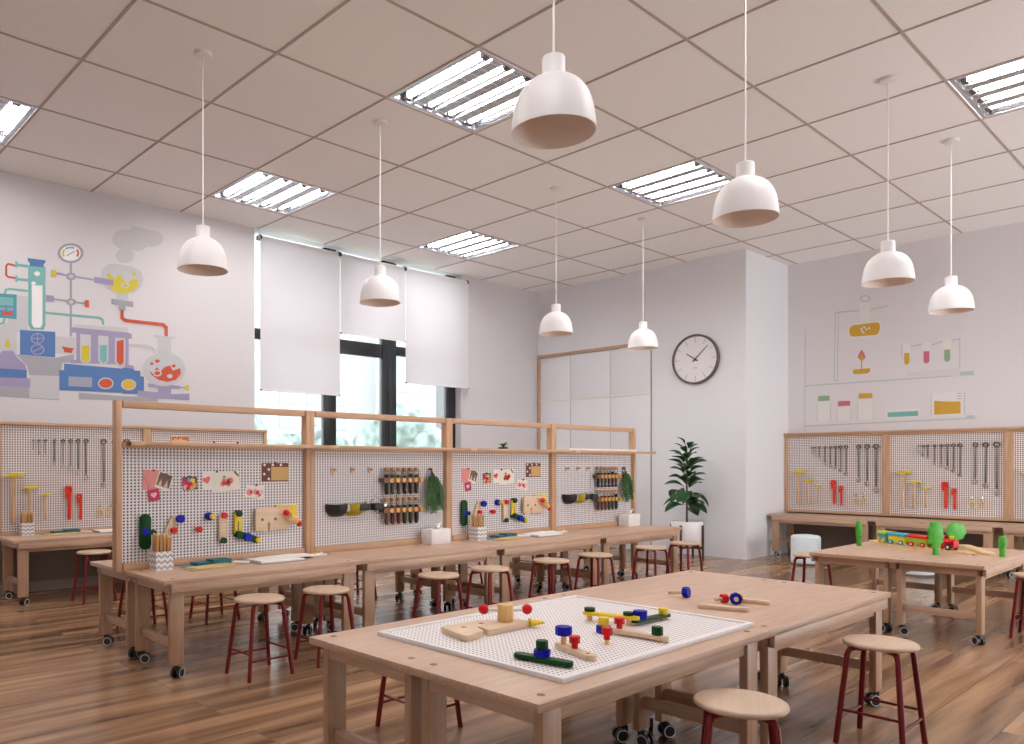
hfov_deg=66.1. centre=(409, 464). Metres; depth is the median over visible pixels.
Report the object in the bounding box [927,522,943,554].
tree
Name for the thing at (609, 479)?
test tube
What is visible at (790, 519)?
work table
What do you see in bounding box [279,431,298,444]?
tree
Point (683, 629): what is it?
pegboard
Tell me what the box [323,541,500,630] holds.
work table
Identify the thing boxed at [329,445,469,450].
shelf board
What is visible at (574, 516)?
divider
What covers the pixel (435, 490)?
bunch
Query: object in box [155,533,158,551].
pencil
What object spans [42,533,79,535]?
folder
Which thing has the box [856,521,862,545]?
tree
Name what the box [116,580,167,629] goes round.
stool
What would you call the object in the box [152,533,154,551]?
pencil
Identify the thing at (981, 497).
pliers
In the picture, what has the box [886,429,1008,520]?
board
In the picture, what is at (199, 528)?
bolt
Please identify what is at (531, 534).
pad
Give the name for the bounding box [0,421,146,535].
board
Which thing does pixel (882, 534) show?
carriage
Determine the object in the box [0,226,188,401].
mural
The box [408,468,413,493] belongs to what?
test tube
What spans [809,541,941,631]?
work table
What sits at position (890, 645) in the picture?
stool
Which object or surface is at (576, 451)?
shelf board
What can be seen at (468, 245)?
ceiling light
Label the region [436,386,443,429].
apartment tower
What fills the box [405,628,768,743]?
work table
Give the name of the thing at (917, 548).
track
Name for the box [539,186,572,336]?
pendant lamp
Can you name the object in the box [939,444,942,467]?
wrench
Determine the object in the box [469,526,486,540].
pot
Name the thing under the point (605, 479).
test tube
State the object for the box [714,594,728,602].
bolt
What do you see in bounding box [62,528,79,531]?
box
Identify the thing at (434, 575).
stool
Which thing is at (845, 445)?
wrench
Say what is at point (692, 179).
ceiling light
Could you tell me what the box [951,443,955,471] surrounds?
wrench
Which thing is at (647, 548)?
stool
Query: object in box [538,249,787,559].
wall
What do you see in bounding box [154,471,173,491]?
instant photo
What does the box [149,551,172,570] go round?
pot
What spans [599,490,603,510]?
test tube
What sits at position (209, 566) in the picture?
folder
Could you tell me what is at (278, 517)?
board
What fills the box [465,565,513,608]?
stool
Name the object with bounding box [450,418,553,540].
divider
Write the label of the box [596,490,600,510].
test tube
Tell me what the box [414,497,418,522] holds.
test tube
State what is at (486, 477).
picture card
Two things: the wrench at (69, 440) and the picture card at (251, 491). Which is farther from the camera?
the wrench at (69, 440)
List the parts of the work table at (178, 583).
leg, leg, leg, leg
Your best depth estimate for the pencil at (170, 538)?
5.09 m
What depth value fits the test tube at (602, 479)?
8.45 m
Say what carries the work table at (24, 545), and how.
on the floor
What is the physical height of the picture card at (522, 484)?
0.114 m
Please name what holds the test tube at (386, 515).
in the tube rack at (420, 508)
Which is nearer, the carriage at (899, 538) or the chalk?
the chalk
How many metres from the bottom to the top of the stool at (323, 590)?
0.474 m
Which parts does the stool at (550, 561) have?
leg, leg, seat, leg, leg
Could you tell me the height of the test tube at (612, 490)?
0.226 m
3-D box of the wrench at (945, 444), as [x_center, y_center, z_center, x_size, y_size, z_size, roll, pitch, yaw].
[6.755,-0.093,9.764,0.028,0.325,0.042,0,0,-41]
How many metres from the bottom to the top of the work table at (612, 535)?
0.601 m
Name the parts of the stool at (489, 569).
leg, leg, seat, leg, leg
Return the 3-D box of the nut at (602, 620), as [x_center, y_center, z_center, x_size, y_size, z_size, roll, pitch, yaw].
[0.782,0.648,3.131,0.055,0.062,0.055,0,0,-19]
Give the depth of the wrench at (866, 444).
10.44 m
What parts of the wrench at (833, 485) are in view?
handle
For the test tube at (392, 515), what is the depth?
6.48 m
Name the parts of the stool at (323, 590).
leg, leg, seat, leg, leg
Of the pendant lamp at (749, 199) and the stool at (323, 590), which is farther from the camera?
the stool at (323, 590)
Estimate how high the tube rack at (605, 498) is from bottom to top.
0.042 m
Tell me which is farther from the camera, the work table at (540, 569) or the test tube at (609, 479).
the test tube at (609, 479)
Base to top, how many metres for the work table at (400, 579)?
0.601 m
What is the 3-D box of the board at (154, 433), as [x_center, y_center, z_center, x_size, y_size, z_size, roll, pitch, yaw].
[-2.298,0.140,8.912,1.485,1.100,0.070,0,0,-41]
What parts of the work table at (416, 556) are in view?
leg, leg, leg, leg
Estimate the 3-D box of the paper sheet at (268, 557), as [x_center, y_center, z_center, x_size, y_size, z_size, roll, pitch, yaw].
[-0.925,0.673,5.665,0.200,0.001,0.300,0,0,43]
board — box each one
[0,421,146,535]
[126,442,329,448]
[147,426,266,443]
[254,504,301,531]
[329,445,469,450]
[441,603,544,641]
[470,448,574,452]
[523,494,551,513]
[575,450,655,453]
[784,427,1023,434]
[784,433,885,515]
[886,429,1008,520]
[1009,429,1023,521]
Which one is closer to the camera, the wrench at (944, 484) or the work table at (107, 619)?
the work table at (107, 619)
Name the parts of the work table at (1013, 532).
leg, leg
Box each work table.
[0,532,157,605]
[90,560,301,657]
[126,555,361,677]
[278,544,440,626]
[309,595,632,743]
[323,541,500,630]
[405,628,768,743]
[410,539,544,604]
[456,532,602,607]
[512,527,625,585]
[547,570,778,730]
[560,525,681,589]
[655,580,890,743]
[768,513,883,556]
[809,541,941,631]
[871,517,1005,547]
[890,547,1023,644]
[998,523,1023,577]
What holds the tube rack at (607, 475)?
attached to the divider at (574, 516)
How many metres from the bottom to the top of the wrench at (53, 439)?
0.261 m
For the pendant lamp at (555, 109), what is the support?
hanging from the ceiling
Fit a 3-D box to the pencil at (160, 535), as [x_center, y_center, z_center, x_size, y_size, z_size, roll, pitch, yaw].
[-1.616,0.565,5.051,0.018,0.236,0.029,0,0,-3]
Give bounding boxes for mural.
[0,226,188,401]
[804,295,976,430]
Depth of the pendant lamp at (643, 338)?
9.07 m
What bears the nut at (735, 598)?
on the work table at (797, 612)
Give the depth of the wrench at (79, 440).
7.93 m
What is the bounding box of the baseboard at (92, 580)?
[0,576,121,594]
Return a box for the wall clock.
[672,334,719,383]
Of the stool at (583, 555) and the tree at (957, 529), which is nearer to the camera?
the tree at (957, 529)
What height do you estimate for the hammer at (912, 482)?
0.358 m
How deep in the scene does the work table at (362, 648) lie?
3.06 m
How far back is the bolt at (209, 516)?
5.39 m
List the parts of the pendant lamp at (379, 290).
lamp shade, cord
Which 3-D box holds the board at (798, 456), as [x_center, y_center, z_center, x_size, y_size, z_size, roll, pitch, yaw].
[5.883,0.135,10.780,0.070,1.100,1.310,0,0,-41]
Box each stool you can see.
[71,549,116,604]
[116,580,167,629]
[188,591,240,623]
[225,593,293,682]
[294,585,354,667]
[335,570,377,598]
[375,676,462,727]
[412,571,463,618]
[456,562,482,582]
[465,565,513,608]
[509,555,535,576]
[528,557,572,597]
[574,552,615,589]
[631,545,669,579]
[665,541,703,573]
[693,688,789,743]
[791,552,832,585]
[833,634,927,743]
[1009,572,1023,637]
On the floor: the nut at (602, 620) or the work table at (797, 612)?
the work table at (797, 612)
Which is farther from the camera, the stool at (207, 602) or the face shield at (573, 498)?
the face shield at (573, 498)
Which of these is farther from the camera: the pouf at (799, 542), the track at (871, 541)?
the pouf at (799, 542)
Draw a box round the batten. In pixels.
[564,448,636,450]
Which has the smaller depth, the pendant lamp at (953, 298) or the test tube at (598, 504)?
the pendant lamp at (953, 298)
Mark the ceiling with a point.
(295, 90)
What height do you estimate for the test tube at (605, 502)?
0.226 m
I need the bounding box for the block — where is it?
[170,435,188,442]
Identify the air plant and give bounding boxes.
[498,442,507,448]
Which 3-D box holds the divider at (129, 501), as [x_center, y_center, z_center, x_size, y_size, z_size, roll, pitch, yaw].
[-1.330,0.140,5.479,1.489,1.100,0.104,0,0,-41]
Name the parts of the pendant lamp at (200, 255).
lamp shade, cord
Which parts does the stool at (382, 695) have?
leg, leg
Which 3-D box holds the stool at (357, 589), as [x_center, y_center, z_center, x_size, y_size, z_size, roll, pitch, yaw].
[-0.523,1.055,7.447,0.325,0.474,0.309,0,0,-44]
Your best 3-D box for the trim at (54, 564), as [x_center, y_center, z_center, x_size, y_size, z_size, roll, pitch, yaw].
[-3.017,0.940,8.560,2.990,0.500,0.019,0,0,-41]
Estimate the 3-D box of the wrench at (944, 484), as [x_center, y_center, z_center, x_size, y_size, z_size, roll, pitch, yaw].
[6.732,0.390,9.780,0.040,0.344,0.072,0,0,-41]
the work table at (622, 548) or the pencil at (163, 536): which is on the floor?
the work table at (622, 548)
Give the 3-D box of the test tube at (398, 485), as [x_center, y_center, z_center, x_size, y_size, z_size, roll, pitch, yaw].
[-0.091,0.144,6.544,0.054,0.226,0.053,0,0,-41]
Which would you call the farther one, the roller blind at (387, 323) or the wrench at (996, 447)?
the roller blind at (387, 323)
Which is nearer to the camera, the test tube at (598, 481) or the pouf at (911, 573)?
the test tube at (598, 481)
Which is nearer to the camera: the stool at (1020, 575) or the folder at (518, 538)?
the stool at (1020, 575)
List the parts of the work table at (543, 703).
leg, leg, leg, leg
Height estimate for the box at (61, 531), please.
0.026 m
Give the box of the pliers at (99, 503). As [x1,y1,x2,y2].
[96,501,103,517]
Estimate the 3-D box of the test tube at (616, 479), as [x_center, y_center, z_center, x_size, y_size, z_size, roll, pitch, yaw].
[2.294,0.144,8.646,0.054,0.226,0.053,0,0,-41]
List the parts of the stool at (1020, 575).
seat, leg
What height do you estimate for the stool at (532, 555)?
0.474 m
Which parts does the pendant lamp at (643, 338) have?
lamp shade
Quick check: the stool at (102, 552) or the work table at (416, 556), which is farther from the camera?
the stool at (102, 552)
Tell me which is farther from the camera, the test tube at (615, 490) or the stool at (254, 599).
the test tube at (615, 490)
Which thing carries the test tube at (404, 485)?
in the tube rack at (411, 479)
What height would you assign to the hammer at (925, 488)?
0.268 m
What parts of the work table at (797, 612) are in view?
leg, toy strip, toy strip, leg, leg, leg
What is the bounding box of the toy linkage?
[582,607,670,625]
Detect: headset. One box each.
[364,494,386,514]
[586,470,599,502]
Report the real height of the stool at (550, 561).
0.474 m
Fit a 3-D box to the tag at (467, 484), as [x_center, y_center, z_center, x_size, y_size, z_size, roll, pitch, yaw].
[0.527,0.171,7.128,0.114,0.162,0.002,0,0,-41]
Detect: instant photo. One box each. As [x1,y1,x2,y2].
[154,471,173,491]
[468,469,478,483]
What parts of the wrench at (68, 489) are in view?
handle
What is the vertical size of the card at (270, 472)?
0.145 m
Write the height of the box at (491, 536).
0.026 m
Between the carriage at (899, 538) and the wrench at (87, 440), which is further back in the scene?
the wrench at (87, 440)
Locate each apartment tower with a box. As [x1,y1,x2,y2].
[255,237,350,442]
[351,272,435,442]
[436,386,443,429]
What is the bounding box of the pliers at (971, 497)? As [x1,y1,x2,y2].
[968,495,975,508]
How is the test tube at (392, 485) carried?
in the tube rack at (411, 479)
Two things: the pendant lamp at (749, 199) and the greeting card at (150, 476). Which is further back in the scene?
the greeting card at (150, 476)
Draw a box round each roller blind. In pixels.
[256,234,339,395]
[340,252,405,341]
[405,267,468,388]
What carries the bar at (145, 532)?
attached to the divider at (129, 501)
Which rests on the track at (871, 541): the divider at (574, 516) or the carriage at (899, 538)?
the carriage at (899, 538)
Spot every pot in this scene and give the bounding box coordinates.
[18,522,34,535]
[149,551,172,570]
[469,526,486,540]
[671,520,702,546]
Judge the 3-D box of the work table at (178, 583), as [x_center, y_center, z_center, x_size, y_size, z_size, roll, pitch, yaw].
[-1.088,0.990,5.286,1.475,0.601,0.585,0,0,-41]
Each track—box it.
[869,540,918,548]
[916,547,975,554]
[959,544,995,555]
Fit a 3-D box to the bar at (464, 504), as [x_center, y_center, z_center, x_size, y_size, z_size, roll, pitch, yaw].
[0.508,0.445,7.092,0.108,0.236,0.036,0,0,-41]
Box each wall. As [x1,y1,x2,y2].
[0,171,537,448]
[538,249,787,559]
[788,221,1023,432]
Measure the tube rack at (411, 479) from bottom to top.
0.042 m
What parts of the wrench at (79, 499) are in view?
handle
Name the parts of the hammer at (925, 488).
handle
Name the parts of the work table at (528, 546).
leg, leg, leg, leg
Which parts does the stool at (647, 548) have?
leg, leg, seat, leg, leg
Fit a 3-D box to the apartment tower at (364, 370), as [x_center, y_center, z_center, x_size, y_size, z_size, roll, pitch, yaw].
[-5.065,-16.460,141.745,14.000,52.500,14.080,0,0,-41]
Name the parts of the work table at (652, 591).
leg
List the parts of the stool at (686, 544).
leg, leg, seat, leg, leg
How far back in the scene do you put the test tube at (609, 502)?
8.54 m
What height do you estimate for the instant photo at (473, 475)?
0.142 m
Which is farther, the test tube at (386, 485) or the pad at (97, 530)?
the pad at (97, 530)
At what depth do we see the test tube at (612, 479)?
8.58 m
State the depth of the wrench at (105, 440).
8.10 m
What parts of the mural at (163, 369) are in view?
burner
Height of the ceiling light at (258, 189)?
0.109 m
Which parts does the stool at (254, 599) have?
leg, leg, seat, leg, leg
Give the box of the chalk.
[233,560,250,563]
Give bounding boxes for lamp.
[177,48,227,275]
[359,119,399,306]
[511,0,596,149]
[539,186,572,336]
[628,217,657,350]
[712,0,779,227]
[861,75,915,287]
[928,137,974,314]
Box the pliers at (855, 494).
[852,492,858,504]
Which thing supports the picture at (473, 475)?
attached to the instant photo at (473, 475)
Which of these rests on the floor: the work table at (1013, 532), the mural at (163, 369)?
the work table at (1013, 532)
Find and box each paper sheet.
[260,554,283,558]
[271,553,316,557]
[535,531,562,533]
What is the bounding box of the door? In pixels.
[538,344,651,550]
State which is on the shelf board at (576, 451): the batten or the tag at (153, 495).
the batten
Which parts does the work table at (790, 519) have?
leg, leg, leg, leg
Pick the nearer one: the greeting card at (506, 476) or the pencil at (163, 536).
the pencil at (163, 536)
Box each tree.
[255,414,268,429]
[255,418,291,444]
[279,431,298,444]
[299,424,352,445]
[353,402,440,447]
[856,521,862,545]
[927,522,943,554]
[946,522,965,544]
[998,536,1006,556]
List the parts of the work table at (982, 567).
leg, leg, leg, leg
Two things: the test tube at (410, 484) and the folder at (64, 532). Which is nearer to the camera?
the test tube at (410, 484)
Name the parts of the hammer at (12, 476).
handle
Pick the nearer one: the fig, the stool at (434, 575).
the stool at (434, 575)
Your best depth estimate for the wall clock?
10.97 m
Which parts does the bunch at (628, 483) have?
stem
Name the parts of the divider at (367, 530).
post, rail, peg panel, cross rail, rail, post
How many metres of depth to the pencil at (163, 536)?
5.07 m
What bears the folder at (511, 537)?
on the folder at (518, 538)
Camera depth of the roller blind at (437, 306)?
11.46 m
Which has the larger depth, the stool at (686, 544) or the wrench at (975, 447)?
the wrench at (975, 447)
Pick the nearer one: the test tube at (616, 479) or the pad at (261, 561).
the pad at (261, 561)
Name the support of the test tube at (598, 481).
in the tube rack at (607, 475)
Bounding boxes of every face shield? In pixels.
[325,503,370,516]
[562,494,591,503]
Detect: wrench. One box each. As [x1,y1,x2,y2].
[53,439,56,464]
[61,439,64,467]
[64,486,71,519]
[68,439,72,470]
[76,439,80,473]
[76,494,81,519]
[84,439,88,479]
[101,439,106,487]
[830,480,835,504]
[834,446,836,468]
[838,486,842,505]
[839,445,841,471]
[844,445,847,475]
[856,444,860,481]
[864,444,869,485]
[873,444,878,492]
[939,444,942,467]
[941,481,947,508]
[945,444,948,469]
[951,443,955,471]
[951,488,956,509]
[958,443,962,476]
[972,442,977,483]
[982,442,988,487]
[993,442,1000,495]
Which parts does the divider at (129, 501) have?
post, toy strip, peg panel, cross rail, rail, rail, toy strip, arm, toy strip, post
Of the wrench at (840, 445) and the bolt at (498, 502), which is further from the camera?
the wrench at (840, 445)
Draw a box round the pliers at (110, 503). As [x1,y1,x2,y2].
[107,501,111,516]
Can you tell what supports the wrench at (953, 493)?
attached to the board at (902, 454)
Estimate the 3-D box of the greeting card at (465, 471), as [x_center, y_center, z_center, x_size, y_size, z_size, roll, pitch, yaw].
[0.526,0.104,7.123,0.123,0.139,0.013,0,0,-41]
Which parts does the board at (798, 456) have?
post, rail, rail, post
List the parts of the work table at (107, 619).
leg, leg, leg, leg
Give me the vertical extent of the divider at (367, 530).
1.100 m
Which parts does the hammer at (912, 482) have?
handle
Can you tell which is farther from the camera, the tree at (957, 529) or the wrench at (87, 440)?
the wrench at (87, 440)
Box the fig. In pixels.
[664,437,708,559]
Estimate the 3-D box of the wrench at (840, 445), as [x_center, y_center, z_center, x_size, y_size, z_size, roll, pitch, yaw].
[5.932,-0.077,10.698,0.028,0.362,0.046,0,0,-41]
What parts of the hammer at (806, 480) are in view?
handle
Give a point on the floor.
(60, 683)
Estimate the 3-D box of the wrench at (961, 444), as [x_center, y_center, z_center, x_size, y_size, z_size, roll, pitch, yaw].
[6.844,-0.050,9.663,0.028,0.420,0.050,0,0,-41]
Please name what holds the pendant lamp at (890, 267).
hanging from the ceiling
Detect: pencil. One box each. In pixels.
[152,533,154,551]
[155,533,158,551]
[159,533,161,551]
[162,534,165,551]
[166,535,169,550]
[169,535,171,550]
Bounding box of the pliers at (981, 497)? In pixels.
[978,496,985,509]
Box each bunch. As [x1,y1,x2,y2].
[425,468,444,513]
[622,467,633,502]
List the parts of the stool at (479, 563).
leg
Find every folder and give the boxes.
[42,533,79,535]
[44,532,82,534]
[182,565,235,570]
[186,563,236,569]
[492,538,524,540]
[494,536,523,539]
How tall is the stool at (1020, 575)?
0.474 m
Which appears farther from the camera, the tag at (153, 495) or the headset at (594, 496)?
the headset at (594, 496)
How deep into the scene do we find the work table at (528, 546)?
6.98 m
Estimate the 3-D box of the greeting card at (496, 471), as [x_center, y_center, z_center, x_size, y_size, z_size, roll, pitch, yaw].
[0.833,0.115,7.401,0.095,0.134,0.002,0,0,-41]
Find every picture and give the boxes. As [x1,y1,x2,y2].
[156,472,172,488]
[469,470,477,481]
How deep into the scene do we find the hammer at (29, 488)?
7.58 m
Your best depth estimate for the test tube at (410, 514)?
6.61 m
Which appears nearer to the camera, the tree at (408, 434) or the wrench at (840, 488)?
the wrench at (840, 488)
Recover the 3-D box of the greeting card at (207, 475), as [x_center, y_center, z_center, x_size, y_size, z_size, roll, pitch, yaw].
[-1.403,0.115,5.431,0.095,0.134,0.002,0,0,-41]
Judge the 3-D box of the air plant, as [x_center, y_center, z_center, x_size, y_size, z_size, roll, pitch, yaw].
[0.882,-0.175,7.342,0.125,0.065,0.147,0,0,-41]
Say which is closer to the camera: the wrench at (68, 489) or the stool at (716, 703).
the stool at (716, 703)
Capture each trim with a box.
[0,535,111,584]
[788,512,1023,549]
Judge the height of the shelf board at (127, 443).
0.026 m
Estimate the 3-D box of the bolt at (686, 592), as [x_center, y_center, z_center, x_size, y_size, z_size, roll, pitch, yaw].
[1.402,0.661,4.037,0.059,0.058,0.112,0,0,-41]
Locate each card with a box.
[142,469,159,489]
[182,475,196,489]
[203,471,214,489]
[212,470,239,491]
[245,484,264,498]
[261,462,287,481]
[462,468,470,482]
[483,472,490,482]
[494,469,499,482]
[499,469,513,483]
[516,479,527,489]
[526,463,540,476]
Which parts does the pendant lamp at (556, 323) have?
lamp shade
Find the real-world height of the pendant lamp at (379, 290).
1.533 m
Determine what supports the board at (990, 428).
on the board at (902, 454)
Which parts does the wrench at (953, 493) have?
handle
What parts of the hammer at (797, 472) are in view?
handle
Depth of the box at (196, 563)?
5.24 m
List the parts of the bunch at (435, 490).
stem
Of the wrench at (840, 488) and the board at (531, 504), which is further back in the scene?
the wrench at (840, 488)
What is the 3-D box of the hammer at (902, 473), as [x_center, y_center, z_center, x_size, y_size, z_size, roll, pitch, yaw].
[6.420,0.330,10.115,0.066,0.493,0.203,0,0,-41]
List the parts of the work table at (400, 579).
leg, leg, leg, leg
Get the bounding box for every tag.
[144,478,159,501]
[463,475,470,491]
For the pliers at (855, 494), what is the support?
attached to the board at (798, 456)
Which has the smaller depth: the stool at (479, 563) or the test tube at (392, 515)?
the test tube at (392, 515)
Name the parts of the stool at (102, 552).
leg, leg, seat, leg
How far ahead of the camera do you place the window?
11.08 m
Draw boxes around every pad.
[91,529,111,532]
[240,557,305,564]
[518,533,562,537]
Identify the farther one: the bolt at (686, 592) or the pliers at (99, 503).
the pliers at (99, 503)
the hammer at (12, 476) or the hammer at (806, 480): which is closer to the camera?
the hammer at (12, 476)
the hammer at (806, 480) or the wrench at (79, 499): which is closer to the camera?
the wrench at (79, 499)
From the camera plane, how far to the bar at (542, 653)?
2.64 m
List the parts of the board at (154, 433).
post, rail, post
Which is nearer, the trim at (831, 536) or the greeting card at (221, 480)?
the greeting card at (221, 480)
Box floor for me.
[0,546,1023,743]
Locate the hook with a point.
(352, 470)
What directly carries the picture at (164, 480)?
attached to the instant photo at (164, 480)
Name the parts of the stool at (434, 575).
leg, leg, seat, leg, leg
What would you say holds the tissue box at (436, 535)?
on the work table at (416, 556)
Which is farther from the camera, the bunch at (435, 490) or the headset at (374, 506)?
the bunch at (435, 490)
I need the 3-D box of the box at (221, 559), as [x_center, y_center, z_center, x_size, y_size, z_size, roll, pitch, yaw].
[-1.310,0.670,5.346,0.140,0.040,0.104,0,0,-42]
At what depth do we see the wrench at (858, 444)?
10.53 m
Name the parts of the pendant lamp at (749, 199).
cord, lamp shade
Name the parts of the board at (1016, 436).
post, rail, peg panel, rail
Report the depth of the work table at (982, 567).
5.80 m
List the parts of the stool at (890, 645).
leg, leg, seat, leg, leg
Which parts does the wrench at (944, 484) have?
handle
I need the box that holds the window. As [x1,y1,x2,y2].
[255,241,454,447]
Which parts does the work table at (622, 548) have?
leg, leg, leg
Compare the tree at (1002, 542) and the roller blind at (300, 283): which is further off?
the roller blind at (300, 283)
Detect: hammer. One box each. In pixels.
[3,473,24,523]
[22,486,37,517]
[40,493,51,519]
[791,470,805,503]
[803,479,813,503]
[894,471,911,507]
[908,481,920,507]
[923,487,931,507]
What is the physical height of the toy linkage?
0.060 m
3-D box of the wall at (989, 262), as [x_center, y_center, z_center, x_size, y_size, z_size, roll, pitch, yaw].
[8.322,-0.954,8.391,0.300,4.488,8.130,0,0,-41]
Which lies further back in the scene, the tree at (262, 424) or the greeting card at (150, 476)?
the tree at (262, 424)
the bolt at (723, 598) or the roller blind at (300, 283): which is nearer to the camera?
the bolt at (723, 598)
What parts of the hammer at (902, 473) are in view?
handle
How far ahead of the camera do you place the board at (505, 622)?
3.17 m
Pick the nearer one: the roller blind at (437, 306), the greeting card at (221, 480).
the greeting card at (221, 480)
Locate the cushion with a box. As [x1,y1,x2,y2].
[906,571,934,574]
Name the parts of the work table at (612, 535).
leg, leg, leg, leg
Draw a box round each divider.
[112,400,309,571]
[310,411,449,553]
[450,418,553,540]
[554,424,635,530]
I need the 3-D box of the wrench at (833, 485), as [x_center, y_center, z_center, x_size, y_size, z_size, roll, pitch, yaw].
[5.866,0.390,10.763,0.040,0.344,0.072,0,0,-41]
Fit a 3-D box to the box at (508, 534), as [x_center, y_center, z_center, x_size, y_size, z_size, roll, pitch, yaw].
[0.925,0.670,7.316,0.140,0.040,0.104,0,0,-42]
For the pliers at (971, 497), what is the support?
attached to the board at (902, 454)
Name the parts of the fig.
stand leg, stem, stand leg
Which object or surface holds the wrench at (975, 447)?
hanging from the board at (902, 454)
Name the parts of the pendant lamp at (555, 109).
lamp shade, cord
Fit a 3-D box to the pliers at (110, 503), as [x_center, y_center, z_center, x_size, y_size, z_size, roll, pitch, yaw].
[-3.131,0.471,8.153,0.088,0.174,0.020,0,0,-41]
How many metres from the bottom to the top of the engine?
0.116 m
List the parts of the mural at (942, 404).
dish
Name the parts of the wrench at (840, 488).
handle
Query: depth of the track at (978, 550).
6.30 m
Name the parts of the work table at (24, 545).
leg, leg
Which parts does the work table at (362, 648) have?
leg, leg, leg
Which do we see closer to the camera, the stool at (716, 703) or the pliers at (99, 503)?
the stool at (716, 703)
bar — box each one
[139,514,155,549]
[461,500,470,525]
[514,639,572,667]
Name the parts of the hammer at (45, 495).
handle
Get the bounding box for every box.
[50,530,64,532]
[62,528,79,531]
[190,560,211,565]
[206,557,231,563]
[421,522,450,544]
[490,535,505,537]
[499,532,516,536]
[619,509,639,526]
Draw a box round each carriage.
[877,530,891,542]
[887,532,909,544]
[907,534,930,547]
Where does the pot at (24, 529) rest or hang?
on the work table at (24, 545)
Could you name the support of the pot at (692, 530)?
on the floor
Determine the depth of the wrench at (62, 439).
7.83 m
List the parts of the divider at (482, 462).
post, toy strip, peg panel, cross rail, rail, rail, toy strip, toy strip, post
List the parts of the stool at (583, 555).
leg, leg, seat, leg, leg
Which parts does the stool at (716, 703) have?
leg, leg, seat, leg, leg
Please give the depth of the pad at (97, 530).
7.87 m
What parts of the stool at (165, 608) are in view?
leg, leg, leg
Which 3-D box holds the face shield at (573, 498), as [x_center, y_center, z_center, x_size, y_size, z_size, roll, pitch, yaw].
[1.752,0.365,8.126,0.370,0.101,0.114,0,0,-41]
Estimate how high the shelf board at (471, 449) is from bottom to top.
0.026 m
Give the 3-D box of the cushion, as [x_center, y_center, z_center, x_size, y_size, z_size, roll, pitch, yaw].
[5.885,1.086,9.009,0.350,0.364,0.350,0,0,-41]
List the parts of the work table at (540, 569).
leg, leg, leg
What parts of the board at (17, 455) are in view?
post, rail, rail, post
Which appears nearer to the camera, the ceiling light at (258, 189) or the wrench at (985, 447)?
the ceiling light at (258, 189)
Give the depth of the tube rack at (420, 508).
6.52 m
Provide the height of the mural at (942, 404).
1.832 m
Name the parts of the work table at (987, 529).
leg, leg, leg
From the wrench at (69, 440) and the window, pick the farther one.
the window
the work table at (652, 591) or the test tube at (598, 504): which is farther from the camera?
the test tube at (598, 504)
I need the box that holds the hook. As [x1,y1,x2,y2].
[350,467,355,472]
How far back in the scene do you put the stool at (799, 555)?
7.07 m
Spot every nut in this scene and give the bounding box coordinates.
[596,616,610,633]
[729,592,742,604]
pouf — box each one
[791,534,820,565]
[906,571,934,576]
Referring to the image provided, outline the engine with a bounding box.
[940,535,958,549]
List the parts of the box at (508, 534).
lid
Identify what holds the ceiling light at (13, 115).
attached to the ceiling
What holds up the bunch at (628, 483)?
hanging from the divider at (574, 516)
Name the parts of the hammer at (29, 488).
handle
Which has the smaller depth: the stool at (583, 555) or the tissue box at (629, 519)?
the stool at (583, 555)
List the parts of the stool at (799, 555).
leg, seat, leg, leg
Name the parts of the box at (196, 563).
lid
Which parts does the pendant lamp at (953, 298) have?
cord, lamp shade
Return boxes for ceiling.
[0,0,1023,292]
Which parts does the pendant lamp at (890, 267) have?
cord, lamp shade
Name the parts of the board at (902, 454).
post, rail, rail, post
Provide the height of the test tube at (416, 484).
0.226 m
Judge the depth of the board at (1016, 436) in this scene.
9.25 m
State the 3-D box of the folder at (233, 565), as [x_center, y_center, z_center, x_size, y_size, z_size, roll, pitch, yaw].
[-1.330,0.687,5.156,0.140,0.006,0.320,0,0,42]
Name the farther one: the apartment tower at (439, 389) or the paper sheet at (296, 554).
the apartment tower at (439, 389)
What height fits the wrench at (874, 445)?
0.654 m
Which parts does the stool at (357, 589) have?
leg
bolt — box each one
[195,526,202,531]
[204,512,215,520]
[495,499,503,505]
[601,626,611,644]
[668,587,690,597]
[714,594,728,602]
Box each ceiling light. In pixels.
[0,98,36,144]
[211,171,335,214]
[389,48,534,131]
[419,231,520,259]
[610,160,732,206]
[949,57,1023,118]
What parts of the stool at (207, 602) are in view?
leg, leg, leg, leg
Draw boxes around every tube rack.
[379,477,424,482]
[379,506,424,512]
[593,474,621,478]
[593,497,621,501]
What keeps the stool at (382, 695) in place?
on the floor
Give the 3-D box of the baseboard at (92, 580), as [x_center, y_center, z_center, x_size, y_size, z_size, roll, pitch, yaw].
[-2.850,1.240,8.712,13.400,0.100,0.014,0,0,-41]
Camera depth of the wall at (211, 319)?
8.92 m
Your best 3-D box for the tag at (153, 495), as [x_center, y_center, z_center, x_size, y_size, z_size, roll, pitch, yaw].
[-1.708,0.171,5.158,0.114,0.162,0.002,0,0,-41]
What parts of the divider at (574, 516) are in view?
post, rail, peg panel, cross rail, rail, post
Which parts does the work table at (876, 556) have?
leg, leg, leg, leg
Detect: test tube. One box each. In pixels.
[384,468,389,494]
[384,498,389,524]
[390,468,395,494]
[390,498,395,524]
[396,468,401,494]
[396,497,401,523]
[402,468,407,493]
[402,497,407,523]
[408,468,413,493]
[408,497,413,522]
[414,468,418,493]
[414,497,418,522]
[596,467,600,487]
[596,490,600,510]
[599,467,603,487]
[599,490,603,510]
[604,467,607,487]
[604,490,607,509]
[606,467,610,486]
[606,490,610,509]
[610,467,614,486]
[610,489,614,509]
[613,467,617,486]
[613,489,617,509]

